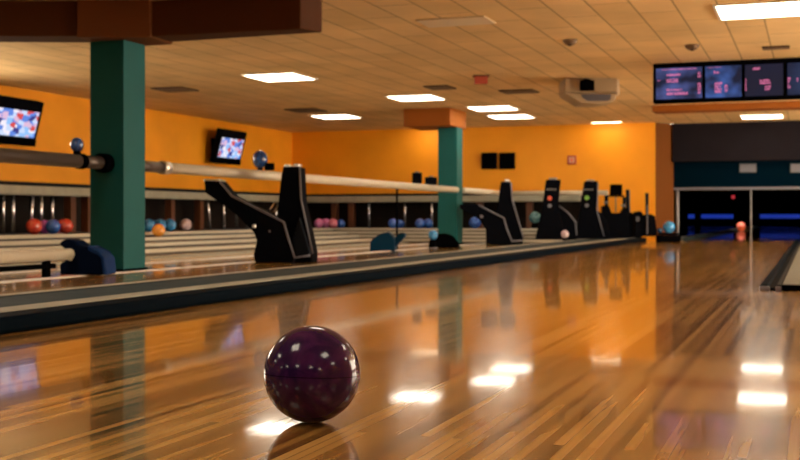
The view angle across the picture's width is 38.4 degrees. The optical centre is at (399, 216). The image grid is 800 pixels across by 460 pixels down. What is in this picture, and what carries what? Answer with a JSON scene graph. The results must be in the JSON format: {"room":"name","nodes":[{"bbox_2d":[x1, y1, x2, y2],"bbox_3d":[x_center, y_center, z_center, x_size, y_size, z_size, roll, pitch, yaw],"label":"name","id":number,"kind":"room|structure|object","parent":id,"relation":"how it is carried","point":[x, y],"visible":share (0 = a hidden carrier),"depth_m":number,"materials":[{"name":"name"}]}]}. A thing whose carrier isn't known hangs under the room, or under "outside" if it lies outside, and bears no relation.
{"room":"sports facility","nodes":[
{"label":"sports facility","id":0,"kind":"room"},
{"bbox_2d":[0,85,291,192],"bbox_3d":[-7.047,-0.682,11.961,0.150,2.300,27.750,0,0,20],"label":"wall","id":1,"kind":"structure","parent":0,"point":[170,137],"depth_m":19.85,"materials":[{"name":"orange paint"}]},
{"bbox_2d":[0,95,43,146],"bbox_3d":[-5.370,-1.317,15.822,0.396,0.645,1.000,0,0,20],"label":"television","id":2,"kind":"object","parent":1,"relation":"attached to","point":[20,118],"visible":1,"depth_m":15.83,"materials":[{"name":"black"}]},
{"bbox_2d":[209,128,246,164],"bbox_3d":[-3.282,-1.317,21.638,0.396,0.645,1.000,0,0,20],"label":"television","id":3,"kind":"object","parent":1,"relation":"attached to","point":[227,146],"visible":1,"depth_m":21.48,"materials":[{"name":"black"}]},
{"bbox_2d":[0,235,535,250],"bbox_3d":[-3.941,0.375,10.771,6.500,0.066,27.590,0,0,20],"label":"trim","id":4,"kind":"structure","parent":1,"relation":"attached to","point":[328,237],"depth_m":16.93,"materials":[{"name":"beige"}]},
{"bbox_2d":[0,231,536,247],"bbox_3d":[-3.941,0.315,10.771,6.500,0.066,27.590,0,0,20],"label":"trim","id":5,"kind":"structure","parent":1,"relation":"attached to","point":[26,243],"depth_m":17.33,"materials":[{"name":"beige wood"}]},
{"bbox_2d":[152,224,164,236],"bbox_3d":[-3.482,0.193,16.578,0.190,0.190,0.190,0,0,20],"label":"ball","id":6,"kind":"object","parent":5,"relation":"on","point":[158,230],"visible":1,"depth_m":16.52,"materials":[{"name":"orange plastic"}]},
{"bbox_2d":[0,228,536,240],"bbox_3d":[-3.941,0.255,10.771,6.500,0.066,27.590,0,0,20],"label":"trim","id":7,"kind":"structure","parent":1,"relation":"attached to","point":[78,235],"depth_m":18.22,"materials":[{"name":"grey"}]},
{"bbox_2d":[26,218,41,233],"bbox_3d":[-4.832,0.123,15.184,0.210,0.210,0.210,0,0,20],"label":"ball","id":8,"kind":"object","parent":7,"relation":"on","point":[33,226],"visible":0.93,"depth_m":15.11,"materials":[{"name":"red plastic"}]},
{"bbox_2d":[40,220,47,233],"bbox_3d":[-4.881,0.133,15.789,0.190,0.190,0.190,0,0,20],"label":"ball","id":9,"kind":"object","parent":7,"relation":"on","point":[44,231],"visible":0.52,"depth_m":15.72,"materials":[{"name":"plastic"}]},
{"bbox_2d":[45,219,60,233],"bbox_3d":[-4.696,0.128,15.563,0.200,0.200,0.200,0,0,20],"label":"ball","id":10,"kind":"object","parent":7,"relation":"on","point":[52,226],"visible":1,"depth_m":15.49,"materials":[{"name":"blue plastic"}]},
{"bbox_2d":[59,218,72,233],"bbox_3d":[-4.603,0.123,15.824,0.210,0.210,0.210,0,0,20],"label":"ball","id":11,"kind":"object","parent":7,"relation":"on","point":[66,224],"visible":0.9,"depth_m":15.75,"materials":[{"name":"red plastic"}]},
{"bbox_2d":[0,181,278,233],"bbox_3d":[-6.716,-0.120,11.773,0.600,0.714,27.580,0,0,20],"label":"ball rack","id":12,"kind":"object","parent":7,"relation":"on","point":[20,202],"depth_m":17.12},
{"bbox_2d":[0,181,278,195],"bbox_3d":[-6.844,-0.445,11.447,0.580,0.065,26.880,0,0,20],"label":"countertop","id":13,"kind":"structure","parent":12,"relation":"on","point":[1,182],"depth_m":16.83,"materials":[{"name":"laminate"}]},
{"bbox_2d":[145,219,155,231],"bbox_3d":[-3.888,0.128,17.813,0.200,0.200,0.200,0,0,20],"label":"ball","id":14,"kind":"object","parent":7,"relation":"on","point":[149,223],"visible":0.74,"depth_m":17.74,"materials":[{"name":"blue plastic"}]},
{"bbox_2d":[155,219,165,227],"bbox_3d":[-3.780,0.128,18.113,0.200,0.200,0.200,0,0,20],"label":"ball","id":15,"kind":"object","parent":7,"relation":"on","point":[158,221],"visible":0.54,"depth_m":18.05,"materials":[{"name":"plastic"}]},
{"bbox_2d":[165,219,175,230],"bbox_3d":[-3.679,0.128,18.395,0.200,0.200,0.200,0,0,20],"label":"ball","id":16,"kind":"object","parent":7,"relation":"on","point":[170,223],"visible":0.84,"depth_m":18.32,"materials":[{"name":"blue plastic"}]},
{"bbox_2d":[180,219,191,230],"bbox_3d":[-3.554,0.128,19.099,0.200,0.200,0.200,0,0,20],"label":"ball","id":17,"kind":"object","parent":7,"relation":"on","point":[185,224],"visible":1,"depth_m":19.03,"materials":[{"name":"plastic"}]},
{"bbox_2d":[314,218,323,227],"bbox_3d":[-1.651,0.128,23.437,0.200,0.200,0.200,0,0,20],"label":"ball","id":18,"kind":"object","parent":7,"relation":"on","point":[318,223],"visible":0.96,"depth_m":23.37,"materials":[{"name":"plastic"}]},
{"bbox_2d":[323,218,328,227],"bbox_3d":[-1.523,0.128,23.668,0.200,0.200,0.200,0,0,20],"label":"ball","id":19,"kind":"object","parent":7,"relation":"on","point":[325,220],"visible":0.68,"depth_m":23.59,"materials":[{"name":"plastic"}]},
{"bbox_2d":[328,218,337,227],"bbox_3d":[-1.359,0.128,23.333,0.200,0.200,0.200,0,0,20],"label":"ball","id":20,"kind":"object","parent":7,"relation":"on","point":[332,223],"visible":0.95,"depth_m":23.27,"materials":[{"name":"plastic"}]},
{"bbox_2d":[337,219,344,227],"bbox_3d":[-1.208,0.138,23.555,0.180,0.180,0.180,0,0,20],"label":"ball","id":21,"kind":"object","parent":7,"relation":"on","point":[341,223],"visible":0.88,"depth_m":23.49,"materials":[{"name":"plastic"}]},
{"bbox_2d":[388,218,395,227],"bbox_3d":[-0.139,0.128,22.895,0.200,0.200,0.200,0,0,20],"label":"ball","id":22,"kind":"object","parent":7,"relation":"on","point":[392,222],"visible":0.77,"depth_m":22.82,"materials":[{"name":"plastic"}]},
{"bbox_2d":[398,219,403,227],"bbox_3d":[0.000,0.138,23.121,0.180,0.180,0.180,0,0,20],"label":"ball","id":23,"kind":"object","parent":7,"relation":"on","point":[400,222],"visible":0.71,"depth_m":23.05,"materials":[{"name":"plastic"}]},
{"bbox_2d":[415,218,424,227],"bbox_3d":[0.395,0.128,22.703,0.200,0.200,0.200,0,0,20],"label":"ball","id":24,"kind":"object","parent":7,"relation":"on","point":[419,223],"visible":0.98,"depth_m":22.63,"materials":[{"name":"plastic"}]},
{"bbox_2d":[424,218,432,227],"bbox_3d":[0.558,0.128,22.920,0.200,0.200,0.200,0,0,20],"label":"ball","id":25,"kind":"object","parent":7,"relation":"on","point":[428,222],"visible":0.81,"depth_m":22.85,"materials":[{"name":"plastic"}]},
{"bbox_2d":[307,193,581,228],"bbox_3d":[0.561,-0.124,23.456,6.400,0.705,0.670,0,0,20],"label":"ball rack","id":26,"kind":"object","parent":7,"relation":"on","point":[357,210],"depth_m":23.71,"materials":[{"name":"metal"}]},
{"bbox_2d":[307,193,581,196],"bbox_3d":[0.569,-0.445,23.479,6.400,0.065,0.620,0,0,20],"label":"countertop","id":27,"kind":"structure","parent":26,"relation":"on","point":[404,194],"depth_m":23.47,"materials":[{"name":"laminate"}]},
{"bbox_2d":[469,216,480,227],"bbox_3d":[1.469,0.108,22.529,0.240,0.240,0.240,0,0,20],"label":"ball","id":28,"kind":"object","parent":7,"relation":"on","point":[474,222],"visible":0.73,"depth_m":22.44,"materials":[{"name":"blue plastic"}]},
{"bbox_2d":[530,224,537,228],"bbox_3d":[2.585,0.178,22.022,0.207,0.100,0.207,0,0,20],"label":"cup","id":29,"kind":"object","parent":7,"relation":"on","point":[533,226],"visible":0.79,"depth_m":21.96,"materials":[{"name":"black"}]},
{"bbox_2d":[529,211,540,223],"bbox_3d":[2.585,0.008,22.022,0.240,0.240,0.240,0,0,20],"label":"ball","id":30,"kind":"object","parent":29,"relation":"on","point":[534,217],"visible":0.92,"depth_m":21.93,"materials":[{"name":"green plastic"}]},
{"bbox_2d":[513,190,607,205],"bbox_3d":[3.027,-0.141,22.236,1.986,0.738,0.096,0,0,20],"label":"wall rail","id":31,"kind":"object","parent":7,"relation":"on","point":[573,192],"visible":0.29,"depth_m":22.18,"materials":[{"name":"beige metal"}]},
{"bbox_2d":[145,238,561,254],"bbox_3d":[-3.941,0.435,10.771,6.500,0.066,27.590,0,0,20],"label":"trim","id":32,"kind":"structure","parent":1,"relation":"attached to","point":[189,249],"depth_m":16.62,"materials":[{"name":"beige"}]},
{"bbox_2d":[0,226,799,459],"bbox_3d":[8.404,0.528,26.361,20.000,0.120,65.300,0,0,20],"label":"floor","id":33,"kind":"structure","parent":0,"point":[646,350],"depth_m":3.65,"materials":[{"name":"brown wood"}]},
{"bbox_2d":[0,248,74,277],"bbox_3d":[-4.721,0.358,3.226,0.090,0.220,12.482,0,0,20],"label":"rail","id":34,"kind":"object","parent":33,"relation":"on","point":[46,256],"visible":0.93,"depth_m":8.66,"materials":[{"name":"beige wood"}]},
{"bbox_2d":[60,239,115,274],"bbox_3d":[-2.511,0.319,9.250,0.397,0.284,0.240,0,0,6],"label":"ball return","id":35,"kind":"object","parent":33,"relation":"on","point":[88,259],"visible":0.95,"depth_m":9.16,"materials":[{"name":"blue plastic"}]},
{"bbox_2d":[90,40,147,271],"bbox_3d":[-2.466,-0.532,10.055,0.376,2.000,0.376,0,0,20],"label":"square pillar","id":36,"kind":"structure","parent":33,"relation":"on","point":[117,67],"depth_m":9.91,"materials":[{"name":"teal paint"}]},
{"bbox_2d":[0,242,407,265],"bbox_3d":[-4.228,0.465,9.381,0.400,0.006,24.800,0,0,20],"label":"trim","id":37,"kind":"structure","parent":33,"relation":"on","point":[331,246],"depth_m":14.17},
{"bbox_2d":[0,243,428,273],"bbox_3d":[-3.442,0.465,9.099,0.070,0.006,24.800,0,0,20],"label":"trim","id":38,"kind":"structure","parent":33,"relation":"on","point":[426,243],"depth_m":12.50,"materials":[{"name":"white"}]},
{"bbox_2d":[0,243,485,282],"bbox_3d":[-2.656,0.465,8.817,0.080,0.006,24.800,0,0,20],"label":"trim","id":39,"kind":"structure","parent":33,"relation":"on","point":[477,243],"depth_m":10.39,"materials":[{"name":"white"}]},
{"bbox_2d":[0,137,499,248],"bbox_3d":[-2.409,-0.095,10.215,0.164,1.126,27.600,0,0,20],"label":"rail","id":40,"kind":"object","parent":33,"relation":"on","point":[101,162],"depth_m":11.09,"materials":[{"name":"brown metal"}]},
{"bbox_2d":[252,150,273,169],"bbox_3d":[-1.508,-0.623,12.628,0.235,0.220,0.170,0,0,20],"label":"ball","id":41,"kind":"object","parent":40,"relation":"attached to","point":[259,159],"visible":1,"depth_m":12.59,"materials":[{"name":"blue plastic"}]},
{"bbox_2d":[412,171,421,183],"bbox_3d":[0.261,-0.606,17.650,0.150,0.185,0.180,0,0,0],"label":"speaker box","id":42,"kind":"object","parent":40,"relation":"on","point":[416,177],"visible":0.9,"depth_m":17.56,"materials":[{"name":"black plastic"}]},
{"bbox_2d":[425,176,436,184],"bbox_3d":[0.493,-0.583,18.297,0.190,0.140,0.180,0,0,0],"label":"speaker box","id":43,"kind":"object","parent":40,"relation":"on","point":[430,180],"visible":0.88,"depth_m":18.21,"materials":[{"name":"black plastic"}]},
{"bbox_2d":[204,164,317,262],"bbox_3d":[-1.444,-0.042,12.031,1.138,1.020,0.471,0,0,6],"label":"machine","id":44,"kind":"object","parent":33,"relation":"on","point":[287,236],"visible":1,"depth_m":11.84,"materials":[{"name":"black plastic"}]},
{"bbox_2d":[263,325,359,422],"bbox_3d":[-0.201,0.358,2.625,0.220,0.220,0.220,0,0,38],"label":"ball","id":45,"kind":"object","parent":33,"relation":"on","point":[311,374],"visible":1,"depth_m":2.54,"materials":[{"name":"purple plastic"}]},
{"bbox_2d":[0,238,646,334],"bbox_3d":[-0.333,0.431,9.427,0.960,0.073,27.480,0,0,20],"label":"divider","id":46,"kind":"object","parent":33,"relation":"on","point":[32,310],"visible":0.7,"depth_m":6.85,"materials":[{"name":"black"}]},
{"bbox_2d":[576,180,609,238],"bbox_3d":[3.545,-0.145,21.189,0.616,1.080,0.401,0,0,6],"label":"machine","id":47,"kind":"object","parent":46,"relation":"on","point":[591,224],"visible":0.97,"depth_m":21.02,"materials":[{"name":"black plastic"}]},
{"bbox_2d":[601,184,629,237],"bbox_3d":[4.040,-0.107,21.572,0.506,1.004,0.350,0,0,6],"label":"machine","id":48,"kind":"object","parent":46,"relation":"on","point":[618,225],"visible":0.94,"depth_m":21.41,"materials":[{"name":"black plastic"}]},
{"bbox_2d":[610,184,621,194],"bbox_3d":[4.048,-0.511,21.546,0.210,0.197,0.240,0,0,6],"label":"monitor","id":49,"kind":"object","parent":48,"relation":"on","point":[615,189],"depth_m":21.43,"materials":[{"name":"black plastic"}]},
{"bbox_2d":[626,189,641,237],"bbox_3d":[4.487,-0.067,22.120,0.291,0.924,0.350,0,0,6],"label":"machine","id":50,"kind":"object","parent":46,"relation":"on","point":[627,190],"visible":0.41,"depth_m":21.96,"materials":[{"name":"black plastic"}]},
{"bbox_2d":[370,232,405,250],"bbox_3d":[-0.161,0.339,15.899,0.480,0.259,0.300,0,0,6],"label":"ball return","id":51,"kind":"object","parent":33,"relation":"on","point":[386,241],"visible":1,"depth_m":15.76,"materials":[{"name":"blue plastic"}]},
{"bbox_2d":[428,240,437,247],"bbox_3d":[0.494,0.406,17.200,0.138,0.125,0.138,0,0,20],"label":"cup","id":52,"kind":"object","parent":33,"relation":"on","point":[432,242],"visible":0.97,"depth_m":17.16,"materials":[{"name":"black"}]},
{"bbox_2d":[428,230,437,239],"bbox_3d":[0.494,0.268,17.200,0.150,0.150,0.150,0,0,20],"label":"ball","id":53,"kind":"object","parent":52,"relation":"on","point":[432,234],"visible":1,"depth_m":17.15,"materials":[{"name":"plastic"}]},
{"bbox_2d":[429,233,459,247],"bbox_3d":[0.678,0.360,17.588,0.466,0.214,0.270,0,0,6],"label":"ball return","id":54,"kind":"object","parent":33,"relation":"on","point":[444,240],"visible":0.7,"depth_m":17.45,"materials":[{"name":"black plastic"}]},
{"bbox_2d":[438,127,463,243],"bbox_3d":[0.868,-0.532,19.813,0.376,2.000,0.376,0,0,20],"label":"square pillar","id":55,"kind":"structure","parent":33,"relation":"on","point":[450,139],"depth_m":19.66,"materials":[{"name":"teal paint"}]},
{"bbox_2d":[460,180,523,244],"bbox_3d":[1.572,-0.083,19.617,1.092,1.102,0.474,0,0,6],"label":"machine","id":56,"kind":"object","parent":33,"relation":"on","point":[503,227],"visible":1,"depth_m":19.43,"materials":[{"name":"black plastic"}]},
{"bbox_2d":[535,178,576,239],"bbox_3d":[2.775,-0.116,20.496,0.750,1.159,0.390,0,0,6],"label":"machine","id":57,"kind":"object","parent":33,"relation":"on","point":[553,220],"visible":0.84,"depth_m":20.33,"materials":[{"name":"black plastic"}]},
{"bbox_2d":[633,193,656,235],"bbox_3d":[4.569,-0.047,21.442,0.410,0.802,0.420,0,0,6],"label":"machine","id":58,"kind":"object","parent":33,"relation":"on","point":[643,225],"visible":1,"depth_m":21.30,"materials":[{"name":"black plastic"}]},
{"bbox_2d":[656,233,680,241],"bbox_3d":[4.977,0.381,21.300,0.420,0.175,0.200,0,0,0],"label":"ball rack","id":59,"kind":"object","parent":33,"relation":"on","point":[661,237],"visible":0.98,"depth_m":21.20,"materials":[{"name":"black plastic"}]},
{"bbox_2d":[663,221,674,232],"bbox_3d":[4.982,0.188,21.300,0.230,0.230,0.230,0,0,20],"label":"ball","id":60,"kind":"object","parent":59,"relation":"on","point":[668,226],"visible":1,"depth_m":21.22,"materials":[{"name":"blue plastic"}]},
{"bbox_2d":[676,190,678,232],"bbox_3d":[5.512,-0.035,22.841,0.096,1.005,0.096,0,0,20],"label":"upright post","id":61,"kind":"object","parent":33,"relation":"on","point":[677,191],"visible":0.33,"depth_m":22.82,"materials":[{"name":"grey metal"}]},
{"bbox_2d":[681,226,757,239],"bbox_3d":[11.053,0.438,38.160,0.230,0.060,32.200,0,0,20],"label":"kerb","id":62,"kind":"object","parent":33,"relation":"on","point":[689,237],"visible":0.81,"depth_m":28.43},
{"bbox_2d":[736,222,745,230],"bbox_3d":[11.268,0.318,38.000,0.300,0.300,0.300,0,0,20],"label":"ball","id":63,"kind":"object","parent":33,"relation":"on","point":[740,226],"visible":0.91,"depth_m":37.90,"materials":[{"name":"plastic"}]},
{"bbox_2d":[750,190,751,240],"bbox_3d":[6.827,-0.035,22.369,0.045,1.005,0.045,0,0,20],"label":"upright post","id":64,"kind":"object","parent":33,"relation":"on","point":[750,190],"visible":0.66,"depth_m":22.36,"materials":[{"name":"grey metal"}]},
{"bbox_2d":[759,239,799,290],"bbox_3d":[5.067,0.451,14.867,0.132,0.035,16.030,0,0,20],"label":"gutter","id":65,"kind":"object","parent":33,"relation":"on","point":[775,278],"visible":0.99,"depth_m":9.31,"materials":[{"name":"black plastic"}]},
{"bbox_2d":[782,247,799,290],"bbox_3d":[6.311,0.448,14.421,2.500,0.040,16.030,0,0,20],"label":"deck","id":66,"kind":"object","parent":33,"relation":"on","point":[791,282],"visible":1,"depth_m":8.13,"materials":[{"name":"beige wood"}]},
{"bbox_3d":[2.870,0.418,20.000,0.138,0.100,0.138,0,0,20],"label":"cup","id":67,"kind":"object","parent":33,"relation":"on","visible":0},
{"bbox_2d":[561,230,568,237],"bbox_3d":[2.870,0.298,20.000,0.140,0.140,0.140,0,0,20],"label":"ball","id":68,"kind":"object","parent":67,"relation":"on","point":[564,233],"visible":1,"depth_m":19.95,"materials":[{"name":"plastic"}]},
{"bbox_2d":[0,0,799,131],"bbox_3d":[0.000,-1.892,9.616,15.500,0.120,28.100,0,0,20],"label":"ceiling","id":69,"kind":"structure","parent":0,"point":[365,52],"depth_m":13.46,"materials":[{"name":"tile"}]},
{"bbox_2d":[77,0,171,45],"bbox_3d":[-2.404,-1.675,9.917,0.708,0.315,0.638,0,0,20],"label":"trim","id":70,"kind":"structure","parent":69,"relation":"attached to","point":[97,20],"depth_m":9.69,"materials":[{"name":"brown paint"}]},
{"bbox_2d":[0,0,321,41],"bbox_3d":[-4.202,-1.682,9.879,7.132,0.300,0.708,0,0,3],"label":"beam","id":71,"kind":"structure","parent":69,"relation":"attached to","point":[172,20],"depth_m":9.65,"materials":[{"name":"paint"}]},
{"bbox_2d":[150,86,198,92],"bbox_3d":[-3.220,-1.823,16.459,0.500,0.018,0.500,0,0,20],"label":"ceiling vent","id":72,"kind":"object","parent":69,"relation":"in","point":[164,89],"visible":1,"depth_m":16.36,"materials":[{"name":"black metal"}]},
{"bbox_2d":[240,72,317,81],"bbox_3d":[-1.565,-1.824,15.000,0.750,0.016,0.770,0,0,20],"label":"recessed light","id":73,"kind":"object","parent":69,"relation":"in","point":[281,76],"visible":1,"depth_m":14.97,"materials":[{"name":"white plastic"}]},
{"bbox_2d":[284,108,327,112],"bbox_3d":[-1.609,-1.823,19.690,0.550,0.018,0.600,0,0,20],"label":"ceiling vent","id":74,"kind":"object","parent":69,"relation":"in","point":[298,110],"visible":1,"depth_m":19.59,"materials":[{"name":"black metal"}]},
{"bbox_2d":[308,114,362,118],"bbox_3d":[-1.163,-1.824,20.900,0.750,0.016,0.770,0,0,20],"label":"recessed light","id":75,"kind":"object","parent":69,"relation":"in","point":[326,116],"visible":1,"depth_m":20.82,"materials":[{"name":"white plastic"}]},
{"bbox_2d":[314,115,357,118],"bbox_3d":[-1.163,-1.826,20.900,0.700,0.012,0.720,0,0,20],"label":"diffuser","id":76,"kind":"object","parent":75,"relation":"attached to","point":[317,116],"depth_m":20.82,"materials":[{"name":"white plastic"}]},
{"bbox_2d":[384,94,446,101],"bbox_3d":[0.245,-1.824,17.600,0.750,0.016,0.770,0,0,20],"label":"recessed light","id":77,"kind":"object","parent":69,"relation":"in","point":[417,97],"visible":1,"depth_m":17.51,"materials":[{"name":"white plastic"}]},
{"bbox_2d":[390,95,443,100],"bbox_3d":[0.245,-1.826,17.600,0.700,0.012,0.720,0,0,20],"label":"diffuser","id":78,"kind":"object","parent":77,"relation":"attached to","point":[396,97],"depth_m":17.51,"materials":[{"name":"white plastic"}]},
{"bbox_2d":[403,107,465,129],"bbox_3d":[0.608,-1.682,19.784,0.830,0.300,0.950,0,0,20],"label":"column capital","id":79,"kind":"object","parent":69,"relation":"attached to","point":[417,118],"depth_m":19.38,"materials":[{"name":"paint"}]},
{"bbox_2d":[423,85,456,89],"bbox_3d":[0.564,-1.823,16.206,0.350,0.018,0.450,0,0,20],"label":"ceiling vent","id":80,"kind":"object","parent":69,"relation":"in","point":[431,87],"visible":1,"depth_m":16.11,"materials":[{"name":"black metal"}]},
{"bbox_2d":[416,15,495,27],"bbox_3d":[0.523,-1.826,10.750,0.660,0.012,0.400,0,0,20],"label":"ceiling panel","id":81,"kind":"object","parent":69,"relation":"attached to","point":[468,20],"visible":1,"depth_m":10.71,"materials":[{"name":"beige"}]},
{"bbox_2d":[473,75,489,83],"bbox_3d":[1.050,-1.777,14.900,0.210,0.110,0.140,0,0,0],"label":"sign box","id":82,"kind":"object","parent":69,"relation":"attached to","point":[478,79],"visible":1,"depth_m":14.85,"materials":[{"name":"red plastic"}]},
{"bbox_2d":[465,105,519,110],"bbox_3d":[1.561,-1.824,19.300,0.750,0.016,0.770,0,0,20],"label":"recessed light","id":83,"kind":"object","parent":69,"relation":"in","point":[495,107],"visible":1,"depth_m":19.29,"materials":[{"name":"white plastic"}]},
{"bbox_2d":[485,114,535,118],"bbox_3d":[2.017,-1.824,20.900,0.750,0.016,0.770,0,0,20],"label":"recessed light","id":84,"kind":"object","parent":69,"relation":"in","point":[504,116],"visible":1,"depth_m":20.82,"materials":[{"name":"white plastic"}]},
{"bbox_2d":[489,115,532,118],"bbox_3d":[2.017,-1.826,20.900,0.700,0.012,0.720,0,0,20],"label":"diffuser","id":85,"kind":"object","parent":84,"relation":"attached to","point":[491,116],"depth_m":20.82,"materials":[{"name":"white plastic"}]},
{"bbox_2d":[498,89,538,93],"bbox_3d":[1.730,-1.823,16.721,0.500,0.018,0.450,0,0,20],"label":"ceiling vent","id":86,"kind":"object","parent":69,"relation":"in","point":[513,91],"visible":1,"depth_m":16.62,"materials":[{"name":"black metal"}]},
{"bbox_2d":[563,39,576,45],"bbox_3d":[1.760,-1.802,11.903,0.150,0.060,0.150,0,0,20],"label":"smoke detector","id":87,"kind":"object","parent":69,"relation":"attached to","point":[569,42],"visible":1,"depth_m":11.85,"materials":[{"name":"brown plastic"}]},
{"bbox_2d":[559,78,618,106],"bbox_3d":[2.531,-1.665,15.367,0.720,0.335,0.666,0,0,0],"label":"ceiling projector","id":88,"kind":"object","parent":69,"relation":"hanging from","point":[579,92],"visible":1,"depth_m":15.15,"materials":[{"name":"beige plastic"}]},
{"bbox_2d":[590,121,620,122],"bbox_3d":[3.967,-1.824,22.153,0.600,0.016,0.130,0,0,20],"label":"recessed light","id":89,"kind":"object","parent":69,"relation":"attached to","point":[610,121],"visible":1,"depth_m":22.13,"materials":[{"name":"white"}]},
{"bbox_2d":[685,44,698,50],"bbox_3d":[3.110,-1.802,12.249,0.150,0.060,0.150,0,0,20],"label":"smoke detector","id":90,"kind":"object","parent":69,"relation":"attached to","point":[691,47],"visible":1,"depth_m":12.20,"materials":[{"name":"brown"}]},
{"bbox_2d":[652,101,799,113],"bbox_3d":[7.374,-1.782,18.005,6.690,0.100,0.500,0,0,20],"label":"trim","id":91,"kind":"structure","parent":69,"relation":"attached to","point":[780,105],"depth_m":18.55,"materials":[{"name":"paint"}]},
{"bbox_2d":[653,58,799,103],"bbox_3d":[4.178,-1.596,13.408,2.400,0.467,0.176,0,0,20],"label":"scoreboard","id":92,"kind":"object","parent":69,"relation":"hanging from","point":[779,78],"visible":1,"depth_m":13.45,"materials":[{"name":"black"}]},
{"bbox_2d":[656,67,701,99],"bbox_3d":[3.307,-1.586,13.640,0.533,0.367,0.016,0,0,20],"label":"screen","id":93,"kind":"object","parent":92,"relation":"on","point":[672,83],"depth_m":13.63,"materials":[{"name":"purple"}]},
{"bbox_2d":[705,65,740,97],"bbox_3d":[3.787,-1.586,13.468,0.407,0.367,0.016,0,0,20],"label":"screen","id":94,"kind":"object","parent":92,"relation":"on","point":[721,81],"depth_m":13.46,"materials":[{"name":"blue glass"}]},
{"bbox_2d":[745,63,782,96],"bbox_3d":[4.213,-1.586,13.315,0.420,0.367,0.016,0,0,20],"label":"screen","id":95,"kind":"object","parent":92,"relation":"on","point":[761,79],"depth_m":13.31,"materials":[{"name":"black"}]},
{"bbox_2d":[787,63,799,94],"bbox_3d":[4.652,-1.586,13.157,0.415,0.367,0.016,0,0,20],"label":"screen","id":96,"kind":"object","parent":92,"relation":"on","point":[793,69],"depth_m":13.20,"materials":[{"name":"blue glass"}]},
{"bbox_2d":[713,0,799,20],"bbox_3d":[3.177,-1.824,10.150,0.750,0.016,0.770,0,0,20],"label":"recessed light","id":97,"kind":"object","parent":69,"relation":"in","point":[781,8],"visible":1,"depth_m":10.11,"materials":[{"name":"white plastic"}]},
{"bbox_2d":[739,114,783,118],"bbox_3d":[6.579,-1.824,20.900,0.750,0.016,0.770,0,0,20],"label":"recessed light","id":98,"kind":"object","parent":69,"relation":"in","point":[759,116],"visible":1,"depth_m":20.82,"materials":[{"name":"white plastic"}]},
{"bbox_2d":[762,45,789,49],"bbox_3d":[4.052,-1.823,12.393,0.280,0.018,0.180,0,0,20],"label":"ceiling vent","id":99,"kind":"object","parent":69,"relation":"in","point":[783,46],"visible":1,"depth_m":12.35,"materials":[{"name":"black metal"}]},
{"bbox_2d":[292,122,655,240],"bbox_3d":[1.427,-0.682,23.899,7.730,2.300,0.750,0,0,20],"label":"wall","id":100,"kind":"structure","parent":0,"point":[624,154],"depth_m":23.21,"materials":[{"name":"orange paint"}]},
{"bbox_2d":[481,152,496,168],"bbox_3d":[1.806,-1.137,23.297,0.310,0.330,0.128,0,0,20],"label":"wall speaker","id":101,"kind":"object","parent":100,"relation":"attached to","point":[488,160],"visible":1,"depth_m":23.24,"materials":[{"name":"black plastic"}]},
{"bbox_2d":[499,152,514,168],"bbox_3d":[2.160,-1.131,23.169,0.310,0.330,0.128,0,0,20],"label":"wall speaker","id":102,"kind":"object","parent":100,"relation":"attached to","point":[506,160],"visible":1,"depth_m":23.11,"materials":[{"name":"black plastic"}]},
{"bbox_2d":[567,155,575,164],"bbox_3d":[3.402,-1.130,22.770,0.180,0.180,0.040,0,0,20],"label":"notice","id":103,"kind":"object","parent":100,"relation":"attached to","point":[571,159],"visible":1,"depth_m":22.77,"materials":[{"name":"brown"}]},
{"bbox_2d":[656,122,673,234],"bbox_3d":[5.194,-0.682,22.546,0.265,2.300,0.750,0,0,20],"label":"column","id":104,"kind":"structure","parent":100,"relation":"attached to","point":[664,131],"depth_m":22.48,"materials":[{"name":"brown paint"}]},
{"bbox_2d":[687,213,695,225],"bbox_3d":[14.771,0.128,58.277,0.415,0.680,0.280,0,0,20],"label":"light","id":105,"kind":"object","parent":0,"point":[691,221],"visible":0.88,"depth_m":58.16,"materials":[{"name":"blue"}]},
{"bbox_2d":[700,213,734,225],"bbox_3d":[15.962,0.128,57.850,1.670,0.680,0.280,0,0,20],"label":"light","id":106,"kind":"object","parent":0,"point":[707,219],"visible":0.88,"depth_m":57.73,"materials":[{"name":"blue"}]},
{"bbox_2d":[672,120,799,161],"bbox_3d":[10.662,-1.517,20.811,11.200,0.870,0.220,0,0,20],"label":"wall","id":107,"kind":"structure","parent":0,"point":[763,140],"depth_m":22.20,"materials":[{"name":"brown paint"}]},
{"bbox_2d":[674,160,799,189],"bbox_3d":[10.672,-0.832,20.988,11.100,0.600,0.180,0,0,20],"label":"panel","id":108,"kind":"object","parent":107,"relation":"attached to","point":[770,175],"visible":0.9,"depth_m":22.43,"materials":[{"name":"blue paint"}]},
{"bbox_2d":[739,163,756,172],"bbox_3d":[6.754,-0.952,22.321,0.330,0.190,0.020,0,0,20],"label":"number plate","id":109,"kind":"object","parent":108,"relation":"attached to","point":[743,167],"visible":1,"depth_m":22.31,"materials":[{"name":"grey plastic"}]},
{"bbox_2d":[790,163,799,172],"bbox_3d":[7.635,-0.938,22.005,0.330,0.190,0.020,0,0,20],"label":"number plate","id":110,"kind":"object","parent":108,"relation":"attached to","point":[794,167],"visible":1,"depth_m":22.02,"materials":[{"name":"grey plastic"}]},
{"bbox_2d":[674,189,799,225],"bbox_3d":[21.066,-0.482,56.293,16.000,1.900,0.200,0,0,20],"label":"wall","id":111,"kind":"structure","parent":0,"point":[786,200],"depth_m":57.65,"materials":[{"name":"black paint"}]},
{"bbox_2d":[730,194,735,199],"bbox_3d":[16.724,-1.003,57.735,0.300,0.300,0.060,0,0,20],"label":"signal light","id":112,"kind":"object","parent":111,"relation":"attached to","point":[732,196],"visible":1,"depth_m":57.72,"materials":[{"name":"red"}]},
{"bbox_2d":[759,213,799,226],"bbox_3d":[18.782,0.128,56.837,1.990,0.680,0.280,0,0,20],"label":"light","id":113,"kind":"object","parent":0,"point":[766,219],"visible":0.96,"depth_m":56.72,"materials":[{"name":"blue"}]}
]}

